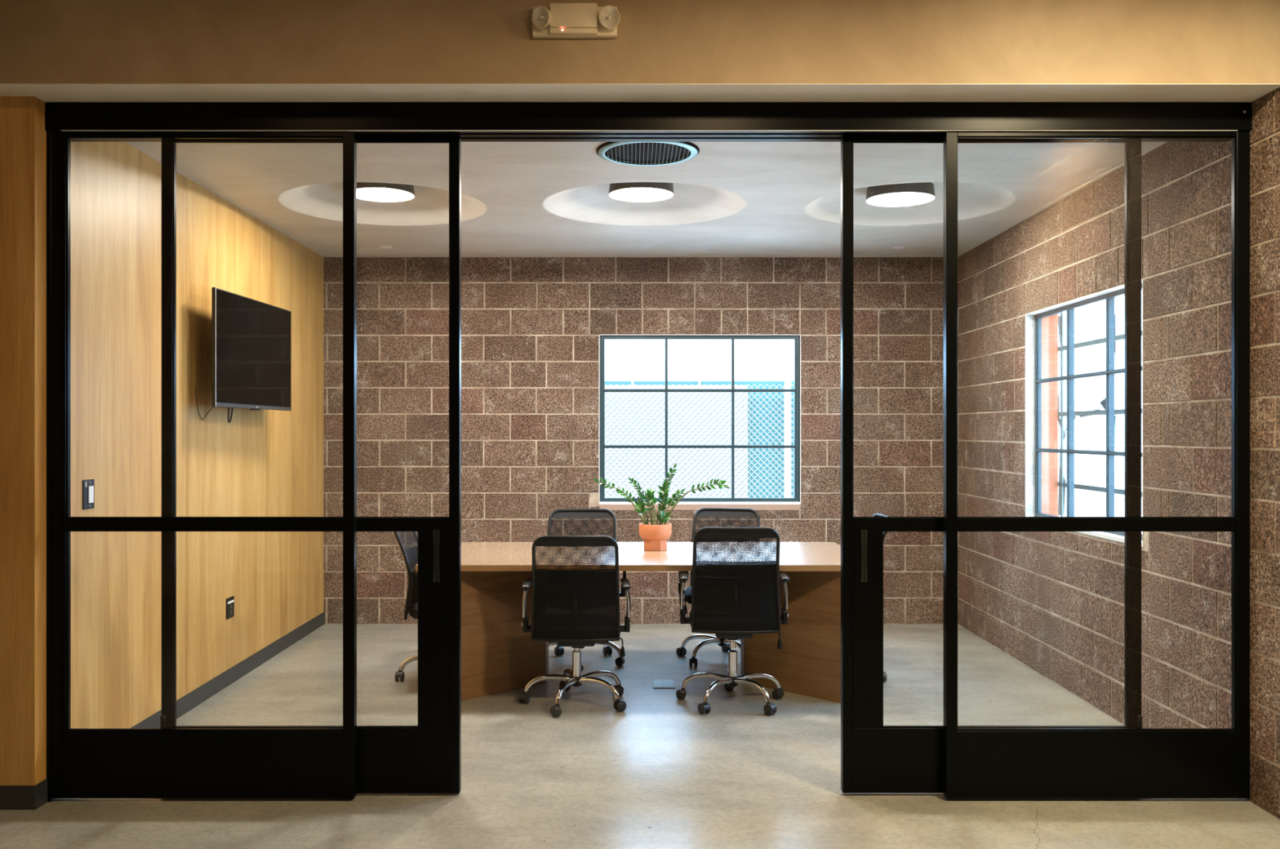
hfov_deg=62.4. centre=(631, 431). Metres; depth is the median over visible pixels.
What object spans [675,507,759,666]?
office chair
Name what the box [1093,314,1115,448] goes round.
plastic sheet
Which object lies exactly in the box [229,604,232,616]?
socket
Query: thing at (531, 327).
wall
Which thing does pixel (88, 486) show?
light switch
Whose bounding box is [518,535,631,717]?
office chair
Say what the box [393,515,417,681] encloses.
office chair
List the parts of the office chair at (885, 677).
frame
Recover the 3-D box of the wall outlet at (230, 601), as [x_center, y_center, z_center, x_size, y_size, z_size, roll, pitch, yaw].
[-2.363,1.037,6.220,0.009,0.122,0.115,0,0,0]
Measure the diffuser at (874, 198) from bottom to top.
0.002 m
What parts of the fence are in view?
post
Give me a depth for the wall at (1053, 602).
5.01 m
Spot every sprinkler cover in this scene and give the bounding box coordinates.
[379,245,392,248]
[892,245,905,248]
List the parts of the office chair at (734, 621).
armrest, leg, leg, seat, cylinder rod, frame, leg, leg, height lever, armrest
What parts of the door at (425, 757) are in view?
rail, kick panel, rail, lock panel, pull handle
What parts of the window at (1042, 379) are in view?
sill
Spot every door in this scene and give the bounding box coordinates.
[51,131,356,798]
[160,136,461,793]
[840,136,1142,793]
[943,131,1249,798]
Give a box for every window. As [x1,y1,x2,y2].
[599,334,800,510]
[1025,278,1143,546]
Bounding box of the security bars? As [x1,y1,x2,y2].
[1057,312,1142,516]
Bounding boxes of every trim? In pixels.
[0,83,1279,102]
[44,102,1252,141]
[46,130,56,802]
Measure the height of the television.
0.725 m
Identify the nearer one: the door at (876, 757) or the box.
the door at (876, 757)
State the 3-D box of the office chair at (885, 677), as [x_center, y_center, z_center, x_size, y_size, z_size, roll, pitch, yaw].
[1.236,0.994,6.303,0.606,0.991,0.643,0,0,0]
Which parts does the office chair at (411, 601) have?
frame, leg, seat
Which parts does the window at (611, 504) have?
sill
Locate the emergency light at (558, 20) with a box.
[531,2,619,37]
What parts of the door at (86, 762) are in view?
rail, rail, kick panel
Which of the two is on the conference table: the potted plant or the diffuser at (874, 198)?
the potted plant
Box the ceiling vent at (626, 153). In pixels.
[595,141,699,165]
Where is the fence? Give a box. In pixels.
[604,357,794,497]
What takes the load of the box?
on the floor
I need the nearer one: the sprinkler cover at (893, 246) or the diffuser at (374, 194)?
the diffuser at (374, 194)
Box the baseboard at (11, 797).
[0,612,324,809]
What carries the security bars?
attached to the wall at (1053, 602)
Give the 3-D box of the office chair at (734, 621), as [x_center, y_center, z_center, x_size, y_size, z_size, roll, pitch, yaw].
[0.549,0.993,5.786,0.624,0.993,0.648,0,0,1]
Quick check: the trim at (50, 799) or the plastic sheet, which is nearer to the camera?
the trim at (50, 799)
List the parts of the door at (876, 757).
pull handle, lock panel, rail, kick panel, rail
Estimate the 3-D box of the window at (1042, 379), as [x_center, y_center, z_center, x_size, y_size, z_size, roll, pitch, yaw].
[2.603,-0.091,5.941,0.221,1.311,1.580,0,0,0]
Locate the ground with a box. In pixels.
[1057,457,1142,533]
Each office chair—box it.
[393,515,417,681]
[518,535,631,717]
[547,508,626,671]
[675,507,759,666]
[675,527,789,715]
[872,513,888,681]
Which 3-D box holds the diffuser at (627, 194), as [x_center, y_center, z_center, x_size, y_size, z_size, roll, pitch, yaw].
[0.058,-1.416,6.320,0.384,0.002,0.384,0,0,0]
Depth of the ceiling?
6.17 m
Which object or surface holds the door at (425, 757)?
in the wall at (42, 41)
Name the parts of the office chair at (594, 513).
leg, frame, seat, leg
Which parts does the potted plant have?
stem, stem, stem, stem, stem, pot, stem, stem, stem, stem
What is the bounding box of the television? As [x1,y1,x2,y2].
[195,287,291,422]
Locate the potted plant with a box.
[593,462,729,551]
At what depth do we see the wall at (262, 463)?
4.98 m
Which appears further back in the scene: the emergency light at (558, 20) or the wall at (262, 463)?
the wall at (262, 463)
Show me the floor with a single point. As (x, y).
(658, 772)
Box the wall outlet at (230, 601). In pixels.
[226,595,234,619]
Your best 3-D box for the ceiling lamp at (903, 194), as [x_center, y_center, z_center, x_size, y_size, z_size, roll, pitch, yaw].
[1.607,-1.478,6.320,0.404,0.183,0.404,0,0,0]
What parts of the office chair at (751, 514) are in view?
height lever, leg, leg, seat, frame, leg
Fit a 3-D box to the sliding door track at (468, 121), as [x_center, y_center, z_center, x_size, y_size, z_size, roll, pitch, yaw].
[0.070,-1.264,4.321,4.844,0.115,0.178,0,0,0]
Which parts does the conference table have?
panel, panel, panel, panel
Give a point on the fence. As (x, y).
(631, 418)
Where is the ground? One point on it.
(1087, 471)
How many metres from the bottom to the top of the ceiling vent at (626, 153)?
0.018 m
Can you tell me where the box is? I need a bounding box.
[652,680,675,688]
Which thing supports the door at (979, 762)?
in the wall at (42, 41)
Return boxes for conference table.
[415,542,840,702]
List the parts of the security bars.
tape strip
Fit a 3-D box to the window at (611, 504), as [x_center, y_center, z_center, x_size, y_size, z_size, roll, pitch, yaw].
[0.528,-0.072,8.192,1.562,1.358,0.056,0,0,0]
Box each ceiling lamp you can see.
[356,182,414,202]
[608,182,674,202]
[865,182,935,206]
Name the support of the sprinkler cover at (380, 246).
attached to the ceiling
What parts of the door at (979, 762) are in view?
rail, rail, kick panel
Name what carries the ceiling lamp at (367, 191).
attached to the ceiling
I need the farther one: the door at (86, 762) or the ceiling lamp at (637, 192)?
the ceiling lamp at (637, 192)
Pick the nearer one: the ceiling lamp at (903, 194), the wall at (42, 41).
the wall at (42, 41)
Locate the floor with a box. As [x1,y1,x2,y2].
[0,624,1279,848]
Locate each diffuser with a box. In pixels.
[356,187,413,201]
[608,187,673,201]
[866,191,934,206]
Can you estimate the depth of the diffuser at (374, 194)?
6.31 m
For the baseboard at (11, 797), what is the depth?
5.79 m
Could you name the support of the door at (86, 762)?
in the wall at (42, 41)
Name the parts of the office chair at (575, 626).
armrest, leg, leg, leg, frame, seat, leg, leg, height lever, armrest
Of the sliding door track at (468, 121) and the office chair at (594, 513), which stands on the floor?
the office chair at (594, 513)
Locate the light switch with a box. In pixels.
[82,479,94,510]
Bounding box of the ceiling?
[124,141,1168,257]
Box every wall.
[0,0,1279,83]
[0,96,324,785]
[323,257,943,624]
[957,87,1279,819]

